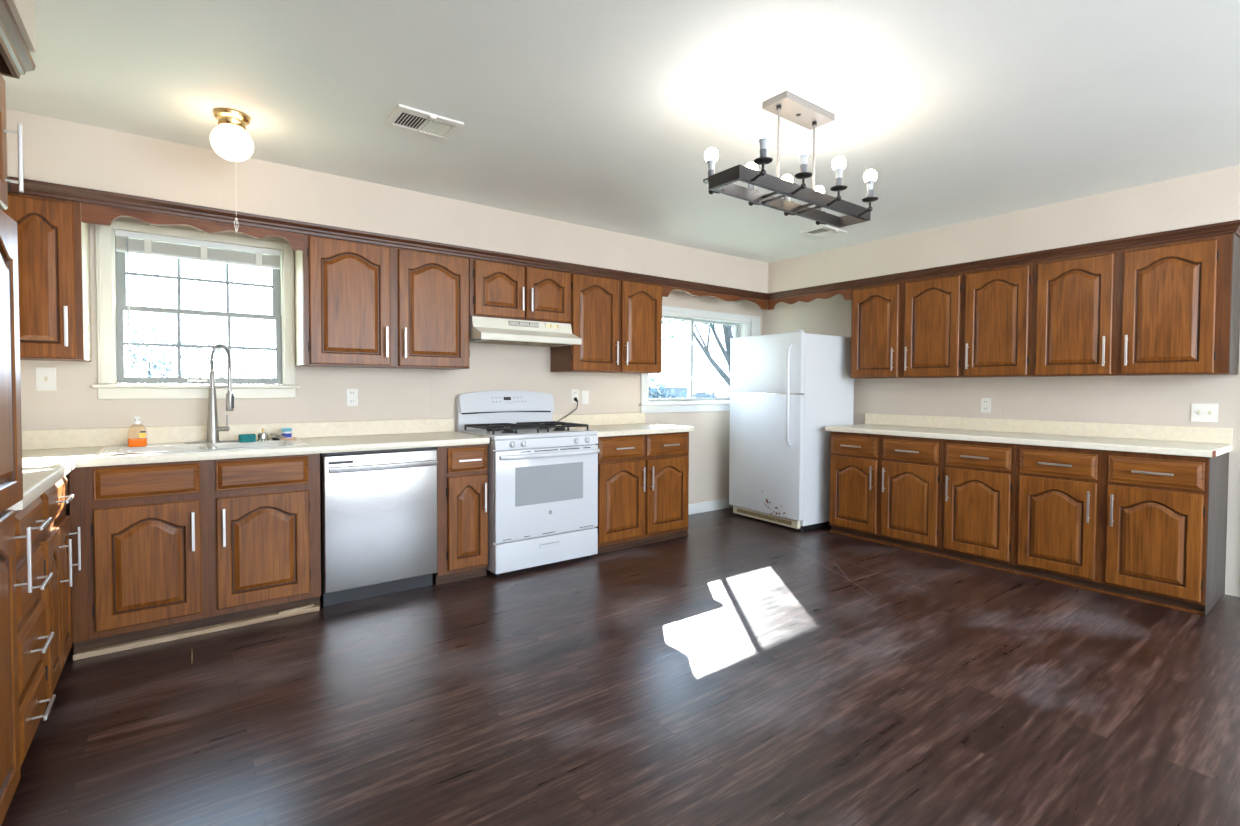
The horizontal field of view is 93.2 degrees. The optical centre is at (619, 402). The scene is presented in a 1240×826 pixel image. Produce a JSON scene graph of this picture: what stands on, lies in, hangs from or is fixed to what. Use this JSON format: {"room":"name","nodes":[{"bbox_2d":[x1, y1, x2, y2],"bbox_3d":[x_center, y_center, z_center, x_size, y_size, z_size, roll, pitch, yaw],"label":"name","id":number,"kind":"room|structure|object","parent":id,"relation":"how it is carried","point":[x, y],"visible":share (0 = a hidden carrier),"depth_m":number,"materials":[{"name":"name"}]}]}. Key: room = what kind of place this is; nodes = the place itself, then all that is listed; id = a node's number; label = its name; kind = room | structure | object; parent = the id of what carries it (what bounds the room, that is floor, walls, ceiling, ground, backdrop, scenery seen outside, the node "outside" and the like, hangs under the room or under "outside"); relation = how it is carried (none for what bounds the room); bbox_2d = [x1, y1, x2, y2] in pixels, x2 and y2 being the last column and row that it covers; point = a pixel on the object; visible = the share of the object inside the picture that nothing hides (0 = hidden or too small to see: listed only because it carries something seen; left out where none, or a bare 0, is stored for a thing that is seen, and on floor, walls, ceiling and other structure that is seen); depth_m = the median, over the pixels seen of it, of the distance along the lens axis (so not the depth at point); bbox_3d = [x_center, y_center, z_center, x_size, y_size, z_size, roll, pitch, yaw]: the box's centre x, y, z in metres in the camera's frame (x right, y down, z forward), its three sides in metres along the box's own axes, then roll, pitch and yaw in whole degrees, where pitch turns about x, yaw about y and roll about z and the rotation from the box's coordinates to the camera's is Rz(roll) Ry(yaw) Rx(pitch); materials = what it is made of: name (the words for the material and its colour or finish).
{"room":"kitchen","nodes":[
{"label":"kitchen","id":0,"kind":"room"},
{"bbox_2d":[20,216,762,609],"bbox_3d":[-0.915,-0.126,4.601,6.350,2.487,0.140,-1,2,-37],"label":"wall","id":1,"kind":"structure","parent":0,"point":[383,393],"depth_m":4.04,"materials":[{"name":"paint"}]},
{"bbox_2d":[35,367,55,390],"bbox_3d":[-2.925,-0.120,2.989,0.076,0.118,0.016,-1,2,-37],"label":"light switch","id":2,"kind":"object","parent":1,"relation":"attached to","point":[45,377],"visible":1,"depth_m":2.99,"materials":[{"name":"white plastic"}]},
{"bbox_2d":[1,192,91,361],"bbox_3d":[-2.810,-0.589,2.840,0.336,0.758,0.367,-1,2,-37],"label":"upper cabinet","id":3,"kind":"object","parent":1,"relation":"attached to","point":[54,242],"visible":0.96,"depth_m":2.77,"materials":[{"name":"brown wood"}]},
{"bbox_2d":[91,220,299,398],"bbox_3d":[-2.430,-0.501,3.421,0.970,0.953,0.175,-1,2,-37],"label":"window","id":4,"kind":"structure","parent":1,"relation":"in","point":[111,293],"depth_m":3.32,"materials":[{"name":"beige paint"}]},
{"bbox_2d":[115,230,280,371],"bbox_3d":[-2.392,-0.548,3.378,0.770,0.760,0.042,-1,2,-37],"label":"mini blind","id":5,"kind":"object","parent":4,"relation":"attached to","point":[128,242],"visible":1,"depth_m":3.33,"materials":[{"name":"plastic"}]},
{"bbox_2d":[126,258,271,311],"bbox_3d":[-2.442,-0.717,3.440,0.698,0.358,0.006,-1,2,-37],"label":"window pane","id":6,"kind":"object","parent":4,"relation":"attached to","point":[178,277],"depth_m":3.40,"materials":[{"name":"clear glass"}]},
{"bbox_2d":[124,313,275,377],"bbox_3d":[-2.421,-0.327,3.421,0.722,0.365,0.006,-1,2,-37],"label":"window pane","id":7,"kind":"object","parent":4,"relation":"attached to","point":[237,315],"depth_m":3.42,"materials":[{"name":"clear glass"}]},
{"bbox_2d":[22,418,453,449],"bbox_3d":[-1.730,0.196,2.813,2.586,0.098,1.746,-1,2,-37],"label":"backsplash","id":8,"kind":"structure","parent":1,"relation":"attached to","point":[86,437],"depth_m":3.38,"materials":[{"name":"beige laminate"}]},
{"bbox_2d":[346,389,357,405],"bbox_3d":[-1.766,-0.035,3.869,0.072,0.115,0.009,-1,2,-37],"label":"wall outlet","id":9,"kind":"object","parent":1,"relation":"attached to","point":[351,394],"visible":1,"depth_m":3.87,"materials":[{"name":"white plastic"}]},
{"bbox_2d":[294,234,469,369],"bbox_3d":[-1.513,-0.608,3.817,1.013,0.758,0.367,-1,2,-37],"label":"upper cabinet","id":10,"kind":"object","parent":1,"relation":"attached to","point":[358,304],"visible":1,"depth_m":3.65,"materials":[{"name":"brown wood"}]},
{"bbox_2d":[81,202,303,250],"bbox_3d":[-2.224,-0.925,3.125,0.955,0.093,0.018,-1,2,-37],"label":"window valance","id":11,"kind":"object","parent":10,"relation":"attached to","point":[90,213],"visible":0.99,"depth_m":3.05,"materials":[{"name":"brown wood"}]},
{"bbox_2d":[469,258,570,323],"bbox_3d":[-0.780,-0.801,4.363,0.812,0.394,0.367,-1,2,-37],"label":"upper cabinet","id":12,"kind":"object","parent":1,"relation":"attached to","point":[496,289],"visible":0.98,"depth_m":4.22,"materials":[{"name":"brown wood"}]},
{"bbox_2d":[469,316,581,346],"bbox_3d":[-0.747,-0.513,4.328,0.796,0.173,0.476,-1,2,-37],"label":"range hood","id":13,"kind":"object","parent":12,"relation":"attached to","point":[487,330],"visible":1,"depth_m":4.18,"materials":[{"name":"beige metal"}]},
{"bbox_2d":[508,321,518,325],"bbox_3d":[-0.761,-0.566,4.196,0.076,0.034,0.009,-1,2,-37],"label":"vent grille","id":14,"kind":"object","parent":13,"relation":"attached to","point":[510,323],"depth_m":4.19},
{"bbox_2d":[545,323,560,328],"bbox_3d":[-0.501,-0.570,4.391,0.130,0.036,0.010,-1,2,-37],"label":"switch plate","id":15,"kind":"object","parent":13,"relation":"attached to","point":[547,325],"depth_m":4.39,"materials":[{"name":"beige plastic"}]},
{"bbox_2d":[571,389,578,402],"bbox_3d":[-0.377,-0.053,4.915,0.072,0.115,0.009,-1,2,-37],"label":"wall outlet","id":16,"kind":"object","parent":1,"relation":"attached to","point":[574,392],"visible":1,"depth_m":4.91,"materials":[{"name":"white plastic"}]},
{"bbox_2d":[558,397,577,421],"bbox_3d":[-0.442,0.067,4.842,0.222,0.220,0.049,-1,2,-37],"label":"power cord","id":17,"kind":"object","parent":16,"relation":"attached to","point":[575,398],"visible":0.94,"depth_m":4.87,"materials":[{"name":"black plastic"}]},
{"bbox_2d":[581,391,588,403],"bbox_3d":[-0.296,-0.044,4.977,0.072,0.115,0.008,-1,2,-37],"label":"blank wall plate","id":18,"kind":"object","parent":1,"relation":"attached to","point":[584,394],"visible":1,"depth_m":4.97,"materials":[{"name":"white plastic"}]},
{"bbox_2d":[553,413,644,425],"bbox_3d":[-0.165,0.146,5.071,0.972,0.098,0.020,-1,2,-37],"label":"backsplash","id":19,"kind":"structure","parent":1,"relation":"attached to","point":[612,418],"depth_m":5.08,"materials":[{"name":"beige laminate"}]},
{"bbox_2d":[550,272,661,373],"bbox_3d":[-0.087,-0.629,4.891,0.919,0.758,0.367,-1,2,-37],"label":"upper cabinet","id":20,"kind":"object","parent":1,"relation":"attached to","point":[618,322],"visible":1,"depth_m":4.74,"materials":[{"name":"brown wood"}]},
{"bbox_2d":[639,305,760,412],"bbox_3d":[0.807,-0.410,5.861,1.655,1.005,0.177,-1,2,-37],"label":"window","id":21,"kind":"structure","parent":1,"relation":"in","point":[751,326],"depth_m":5.77,"materials":[{"name":"white paint"}]},
{"bbox_2d":[688,498,733,514],"bbox_3d":[0.879,1.043,5.886,1.645,0.100,0.017,-1,2,-37],"label":"baseboard","id":22,"kind":"structure","parent":1,"relation":"attached to","point":[707,506],"depth_m":5.88,"materials":[{"name":"white paint"}]},
{"bbox_2d":[1,507,1239,825],"bbox_3d":[1.107,1.243,1.942,6.350,0.100,6.900,-1,2,-37],"label":"floor","id":23,"kind":"structure","parent":0,"point":[736,670],"depth_m":2.28,"materials":[{"name":"wood"}]},
{"bbox_2d":[0,73,31,825],"bbox_3d":[-1.513,0.147,0.909,0.640,2.122,1.550,-1,2,-37],"label":"tall cabinet","id":24,"kind":"object","parent":23,"relation":"on","point":[11,472],"visible":1,"depth_m":1.61,"materials":[{"name":"brown wood"}]},
{"bbox_2d":[0,0,34,78],"bbox_3d":[-1.467,-0.945,0.938,0.542,0.060,1.592,-1,2,-37],"label":"crown molding","id":25,"kind":"structure","parent":24,"relation":"on","point":[16,60],"depth_m":1.59,"materials":[{"name":"beige wood"}]},
{"bbox_2d":[15,496,55,767],"bbox_3d":[-2.127,0.749,1.734,0.638,0.872,0.470,-1,2,-37],"label":"base cabinet","id":26,"kind":"object","parent":23,"relation":"on","point":[33,700],"visible":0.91,"depth_m":1.87,"materials":[{"name":"brown wood"}]},
{"bbox_2d":[38,475,80,698],"bbox_3d":[-2.463,0.736,2.180,0.638,0.872,0.643,-1,2,-37],"label":"base cabinet","id":27,"kind":"object","parent":23,"relation":"on","point":[55,542],"visible":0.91,"depth_m":2.29,"materials":[{"name":"brown wood"}]},
{"bbox_2d":[69,453,320,652],"bbox_3d":[-2.215,0.713,3.144,1.011,0.872,0.653,-1,2,-37],"label":"base cabinet","id":28,"kind":"object","parent":23,"relation":"on","point":[167,547],"visible":0.98,"depth_m":2.87,"materials":[{"name":"brown wood"}]},
{"bbox_2d":[6,418,489,510],"bbox_3d":[-1.730,0.216,2.813,2.586,0.138,1.746,-1,2,-37],"label":"countertop","id":29,"kind":"structure","parent":28,"relation":"on","point":[49,455],"depth_m":3.19,"materials":[{"name":"beige laminate"}]},
{"bbox_2d":[96,439,308,455],"bbox_3d":[-2.210,0.317,3.162,0.884,0.175,0.534,-1,2,-37],"label":"sink","id":30,"kind":"object","parent":29,"relation":"in","point":[166,447],"visible":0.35,"depth_m":3.17,"materials":[{"name":"silver metal"}]},
{"bbox_2d":[128,417,147,446],"bbox_3d":[-2.530,0.152,3.076,0.080,0.157,0.055,-1,2,-37],"label":"soap bottle","id":31,"kind":"object","parent":30,"relation":"on","point":[141,441],"visible":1,"depth_m":3.07,"materials":[{"name":"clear plastic"}]},
{"bbox_2d":[116,444,207,453],"bbox_3d":[-2.335,0.321,3.008,0.355,0.174,0.355,-1,2,-37],"label":"basin","id":32,"kind":"object","parent":30,"relation":"in","point":[181,447],"depth_m":3.12,"materials":[{"name":"silver metal"}]},
{"bbox_2d":[238,434,255,442],"bbox_3d":[-2.129,0.203,3.351,0.080,0.045,0.044,-1,2,-43],"label":"sponge","id":33,"kind":"object","parent":30,"relation":"on","point":[242,438],"visible":1,"depth_m":3.33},
{"bbox_2d":[212,440,292,448],"bbox_3d":[-2.028,0.316,3.240,0.355,0.174,0.355,-1,2,-37],"label":"basin","id":34,"kind":"object","parent":30,"relation":"in","point":[226,445],"depth_m":3.36,"materials":[{"name":"silver metal"}]},
{"bbox_2d":[257,428,267,441],"bbox_3d":[-2.070,0.187,3.402,0.045,0.075,0.042,0,1,5],"label":"strainer","id":35,"kind":"object","parent":30,"relation":"on","point":[263,435],"visible":1,"depth_m":3.39,"materials":[{"name":"silver metal"}]},
{"bbox_2d":[259,432,266,438],"bbox_3d":[-2.070,0.193,3.402,0.042,0.040,0.042,-1,2,-37],"label":"basket","id":36,"kind":"object","parent":35,"relation":"on","point":[263,435],"depth_m":3.39,"materials":[{"name":"silver metal"}]},
{"bbox_2d":[270,433,285,440],"bbox_3d":[-2.027,0.200,3.478,0.083,0.047,0.086,-1,2,-37],"label":"drain cover","id":37,"kind":"object","parent":30,"relation":"on","point":[275,436],"visible":1,"depth_m":3.45,"materials":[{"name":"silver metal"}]},
{"bbox_2d":[280,437,296,439],"bbox_3d":[-2.002,0.217,3.523,0.110,0.010,0.060,-1,2,-37],"label":"soap dish","id":38,"kind":"object","parent":30,"relation":"on","point":[292,438],"visible":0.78,"depth_m":3.51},
{"bbox_2d":[281,428,291,437],"bbox_3d":[-2.002,0.184,3.522,0.058,0.068,0.058,-1,2,-37],"label":"jar","id":39,"kind":"object","parent":38,"relation":"on","point":[286,432],"visible":0.89,"depth_m":3.50,"materials":[{"name":"white plastic"}]},
{"bbox_2d":[186,344,237,443],"bbox_3d":[-2.284,-0.052,3.290,0.250,0.557,0.168,-1,2,-37],"label":"kitchen faucet","id":40,"kind":"object","parent":29,"relation":"on","point":[213,429],"visible":0.98,"depth_m":3.31,"materials":[{"name":"metal"}]},
{"bbox_2d":[73,604,319,659],"bbox_3d":[-2.069,1.142,2.952,1.003,0.026,0.038,-1,2,-37],"label":"wood strip","id":41,"kind":"object","parent":23,"relation":"on","point":[248,621],"visible":1,"depth_m":2.88,"materials":[{"name":"beige wood"}]},
{"bbox_2d":[279,604,313,613],"bbox_3d":[-1.755,1.119,3.184,0.175,0.010,0.022,-1,2,-44],"label":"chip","id":42,"kind":"object","parent":41,"relation":"on","point":[309,605],"visible":1,"depth_m":3.18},
{"bbox_2d":[320,447,437,606],"bbox_3d":[-1.534,0.705,3.626,0.636,0.868,0.651,-1,2,-37],"label":"dishwasher","id":43,"kind":"object","parent":23,"relation":"on","point":[378,508],"visible":0.98,"depth_m":3.39,"materials":[{"name":"silver metal"}]},
{"bbox_2d":[433,444,487,584],"bbox_3d":[-1.156,0.697,3.941,0.337,0.872,0.653,-1,2,-37],"label":"base cabinet","id":44,"kind":"object","parent":23,"relation":"on","point":[462,470],"visible":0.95,"depth_m":3.70,"materials":[{"name":"brown wood"}]},
{"bbox_2d":[456,390,599,576],"bbox_3d":[-0.665,0.521,4.248,0.804,1.214,0.729,-1,2,-37],"label":"gas stove","id":45,"kind":"object","parent":23,"relation":"on","point":[543,475],"visible":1,"depth_m":4.03,"materials":[{"name":"white metal"}]},
{"bbox_2d":[456,427,596,439],"bbox_3d":[-0.677,0.216,4.258,0.804,0.030,0.650,-1,2,-37],"label":"cooktop","id":46,"kind":"object","parent":45,"relation":"in","point":[564,433],"depth_m":4.06,"materials":[{"name":"black metal"}]},
{"bbox_2d":[594,432,688,554],"bbox_3d":[0.025,0.680,4.831,0.970,0.872,0.653,-1,2,-37],"label":"base cabinet","id":47,"kind":"object","parent":23,"relation":"on","point":[643,480],"visible":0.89,"depth_m":4.58,"materials":[{"name":"brown wood"}]},
{"bbox_2d":[553,413,693,436],"bbox_3d":[0.029,0.173,4.834,0.996,0.138,0.633,-1,2,-37],"label":"countertop","id":48,"kind":"structure","parent":47,"relation":"on","point":[612,424],"depth_m":4.90,"materials":[{"name":"beige laminate"}]},
{"bbox_2d":[729,330,853,530],"bbox_3d":[1.577,0.235,5.533,0.817,1.738,0.850,-1,2,-33],"label":"refrigerator","id":49,"kind":"object","parent":23,"relation":"on","point":[788,388],"visible":1,"depth_m":5.21,"materials":[{"name":"white metal"}]},
{"bbox_2d":[829,431,942,556],"bbox_3d":[2.295,0.689,4.832,0.653,0.872,0.926,-1,2,-37],"label":"base cabinet","id":50,"kind":"object","parent":23,"relation":"on","point":[885,489],"visible":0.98,"depth_m":4.61,"materials":[{"name":"brown wood"}]},
{"bbox_2d":[825,413,1232,457],"bbox_3d":[2.722,0.198,4.276,0.633,0.138,2.361,-1,2,-37],"label":"countertop","id":51,"kind":"structure","parent":50,"relation":"on","point":[1196,441],"depth_m":4.01,"materials":[{"name":"beige laminate"}]},
{"bbox_2d":[941,439,1015,572],"bbox_3d":[2.716,0.705,4.275,0.653,0.872,0.467,-1,2,-37],"label":"base cabinet","id":52,"kind":"object","parent":23,"relation":"on","point":[979,478],"visible":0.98,"depth_m":4.08,"materials":[{"name":"brown wood"}]},
{"bbox_2d":[1014,444,1228,615],"bbox_3d":[3.134,0.721,3.720,0.653,0.872,0.920,-1,2,-37],"label":"base cabinet","id":53,"kind":"object","parent":23,"relation":"on","point":[1148,528],"visible":0.99,"depth_m":3.47,"materials":[{"name":"brown wood"}]},
{"bbox_2d":[2,0,1239,262],"bbox_3d":[1.117,-1.343,1.877,6.350,0.100,6.900,-1,2,-37],"label":"ceiling","id":54,"kind":"structure","parent":0,"point":[600,114],"depth_m":2.50,"materials":[{"name":"paint"}]},
{"bbox_2d":[210,108,253,245],"bbox_3d":[-1.790,-1.025,2.712,0.168,0.599,0.168,-1,2,-37],"label":"globe light","id":55,"kind":"object","parent":54,"relation":"hanging from","point":[230,139],"visible":1,"depth_m":2.66,"materials":[{"name":"white glass"}]},
{"bbox_2d":[384,104,463,140],"bbox_3d":[-0.925,-1.312,2.769,0.300,0.021,0.230,-1,2,-37],"label":"ceiling vent","id":56,"kind":"object","parent":54,"relation":"in","point":[407,118],"visible":1,"depth_m":2.76,"materials":[{"name":"white plastic"}]},
{"bbox_2d":[703,91,877,227],"bbox_3d":[0.787,-1.093,2.612,0.936,0.436,0.348,-1,2,-37],"label":"chandelier","id":57,"kind":"object","parent":54,"relation":"hanging from","point":[789,106],"visible":1,"depth_m":2.55,"materials":[{"name":"metal"}]},
{"bbox_2d":[800,225,847,237],"bbox_3d":[1.619,-1.349,4.660,0.300,0.021,0.230,-1,2,-37],"label":"ceiling vent","id":58,"kind":"object","parent":54,"relation":"in","point":[825,231],"visible":1,"depth_m":4.65,"materials":[{"name":"white plastic"}]},
{"bbox_2d":[6,0,1239,299],"bbox_3d":[0.214,-1.176,3.080,6.050,0.302,3.600,-1,2,-37],"label":"soffit","id":59,"kind":"structure","parent":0,"point":[58,151],"depth_m":3.66,"materials":[{"name":"paint"}]},
{"bbox_2d":[9,176,767,299],"bbox_3d":[-0.638,-1.026,4.279,5.348,0.060,0.042,-1,2,-37],"label":"crown molding","id":60,"kind":"structure","parent":59,"relation":"attached to","point":[31,187],"depth_m":3.45,"materials":[{"name":"brown wood"}]},
{"bbox_2d":[662,286,766,309],"bbox_3d":[0.915,-0.972,5.489,1.404,0.093,0.018,-1,2,-37],"label":"window valance","id":61,"kind":"object","parent":59,"relation":"attached to","point":[666,290],"visible":1,"depth_m":5.47,"materials":[{"name":"brown wood"}]},
{"bbox_2d":[768,288,851,309],"bbox_3d":[1.771,-0.969,5.542,0.018,0.095,0.919,-1,2,-37],"label":"window valance","id":62,"kind":"object","parent":59,"relation":"attached to","point":[846,293],"visible":1,"depth_m":5.50,"materials":[{"name":"brown wood"}]},
{"bbox_2d":[768,220,1239,299],"bbox_3d":[2.583,-1.022,4.662,0.342,0.060,3.305,-1,2,-37],"label":"crown molding","id":63,"kind":"structure","parent":59,"relation":"attached to","point":[1228,227],"depth_m":4.03,"materials":[{"name":"brown wood"}]},
{"bbox_2d":[763,233,1239,596],"bbox_3d":[3.588,-0.087,3.775,0.150,2.487,6.600,-1,2,-37],"label":"wall","id":64,"kind":"structure","parent":0,"point":[1150,400],"depth_m":4.26,"materials":[{"name":"paint"}]},
{"bbox_2d":[851,272,976,378],"bbox_3d":[2.417,-0.602,4.886,0.367,0.792,0.918,-1,2,-37],"label":"upper cabinet","id":65,"kind":"object","parent":64,"relation":"attached to","point":[912,328],"visible":1,"depth_m":4.74,"materials":[{"name":"brown wood"}]},
{"bbox_2d":[981,398,990,412],"bbox_3d":[2.868,0.021,4.600,0.009,0.115,0.072,-1,2,-37],"label":"wall outlet","id":66,"kind":"object","parent":64,"relation":"attached to","point":[985,402],"visible":1,"depth_m":4.60,"materials":[{"name":"white plastic"}]},
{"bbox_2d":[962,262,1038,377],"bbox_3d":[2.831,-0.587,4.337,0.367,0.792,0.455,-1,2,-37],"label":"upper cabinet","id":67,"kind":"object","parent":64,"relation":"attached to","point":[997,329],"visible":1,"depth_m":4.23,"materials":[{"name":"brown wood"}]},
{"bbox_2d":[865,413,1232,443],"bbox_3d":[2.966,0.174,4.461,0.020,0.098,2.357,-1,2,-37],"label":"backsplash","id":68,"kind":"structure","parent":64,"relation":"attached to","point":[1220,435],"depth_m":4.16,"materials":[{"name":"beige laminate"}]},
{"bbox_2d":[1032,233,1239,376],"bbox_3d":[3.259,-0.571,3.769,0.367,0.792,0.964,-1,2,-37],"label":"upper cabinet","id":69,"kind":"object","parent":64,"relation":"attached to","point":[1170,308],"visible":1,"depth_m":3.60,"materials":[{"name":"brown wood"}]},
{"bbox_2d":[1191,403,1217,422],"bbox_3d":[3.603,0.063,3.619,0.016,0.115,0.118,-1,2,-37],"label":"light switch","id":70,"kind":"object","parent":64,"relation":"attached to","point":[1200,412],"visible":1,"depth_m":3.62,"materials":[{"name":"white plastic"}]},
{"label":"outside","id":71,"kind":"structure","parent":0,"visible":0},
{"bbox_3d":[-17.669,0.493,48.515,100.000,0.100,89.600,-1,2,-37],"label":"lawn","id":72,"kind":"structure","parent":71,"visible":0},
{"bbox_2d":[124,300,272,384],"bbox_3d":[-13.028,-0.851,16.751,6.988,4.226,4.683,-1,2,-37],"label":"tree","id":73,"kind":"object","parent":72,"relation":"on","point":[138,338],"visible":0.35,"depth_m":16.73,"materials":[{"name":"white plant"}]},
{"bbox_2d":[213,342,275,383],"bbox_3d":[-15.807,-0.860,25.757,4.314,3.766,3.547,-1,2,-37],"label":"tree","id":74,"kind":"object","parent":72,"relation":"on","point":[256,367],"visible":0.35,"depth_m":25.29,"materials":[{"name":"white plant"}]},
{"bbox_2d":[650,375,693,397],"bbox_3d":[2.158,-0.121,27.493,2.100,2.350,1.600,-1,2,-37],"label":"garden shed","id":75,"kind":"object","parent":72,"relation":"on","point":[671,380],"visible":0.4,"depth_m":26.93,"materials":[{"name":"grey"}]},
{"bbox_2d":[662,319,703,359],"bbox_3d":[-0.684,-1.716,16.747,6.300,6.066,4.010,-1,2,-37],"label":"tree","id":76,"kind":"object","parent":72,"relation":"on","point":[663,323],"visible":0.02,"depth_m":17.73,"materials":[{"name":"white plant"}]},
{"bbox_2d":[649,378,729,398],"bbox_3d":[1.052,0.214,21.156,12.292,2.379,4.168,-1,2,-37],"label":"hedge","id":77,"kind":"object","parent":72,"relation":"on","point":[655,392],"visible":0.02,"depth_m":21.08,"materials":[{"name":"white plant"}]},
{"bbox_2d":[665,319,732,386],"bbox_3d":[2.651,-2.014,16.205,6.965,6.756,4.176,-1,2,-37],"label":"tree","id":78,"kind":"object","parent":72,"relation":"on","point":[727,330],"visible":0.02,"depth_m":16.26,"materials":[{"name":"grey plant"}]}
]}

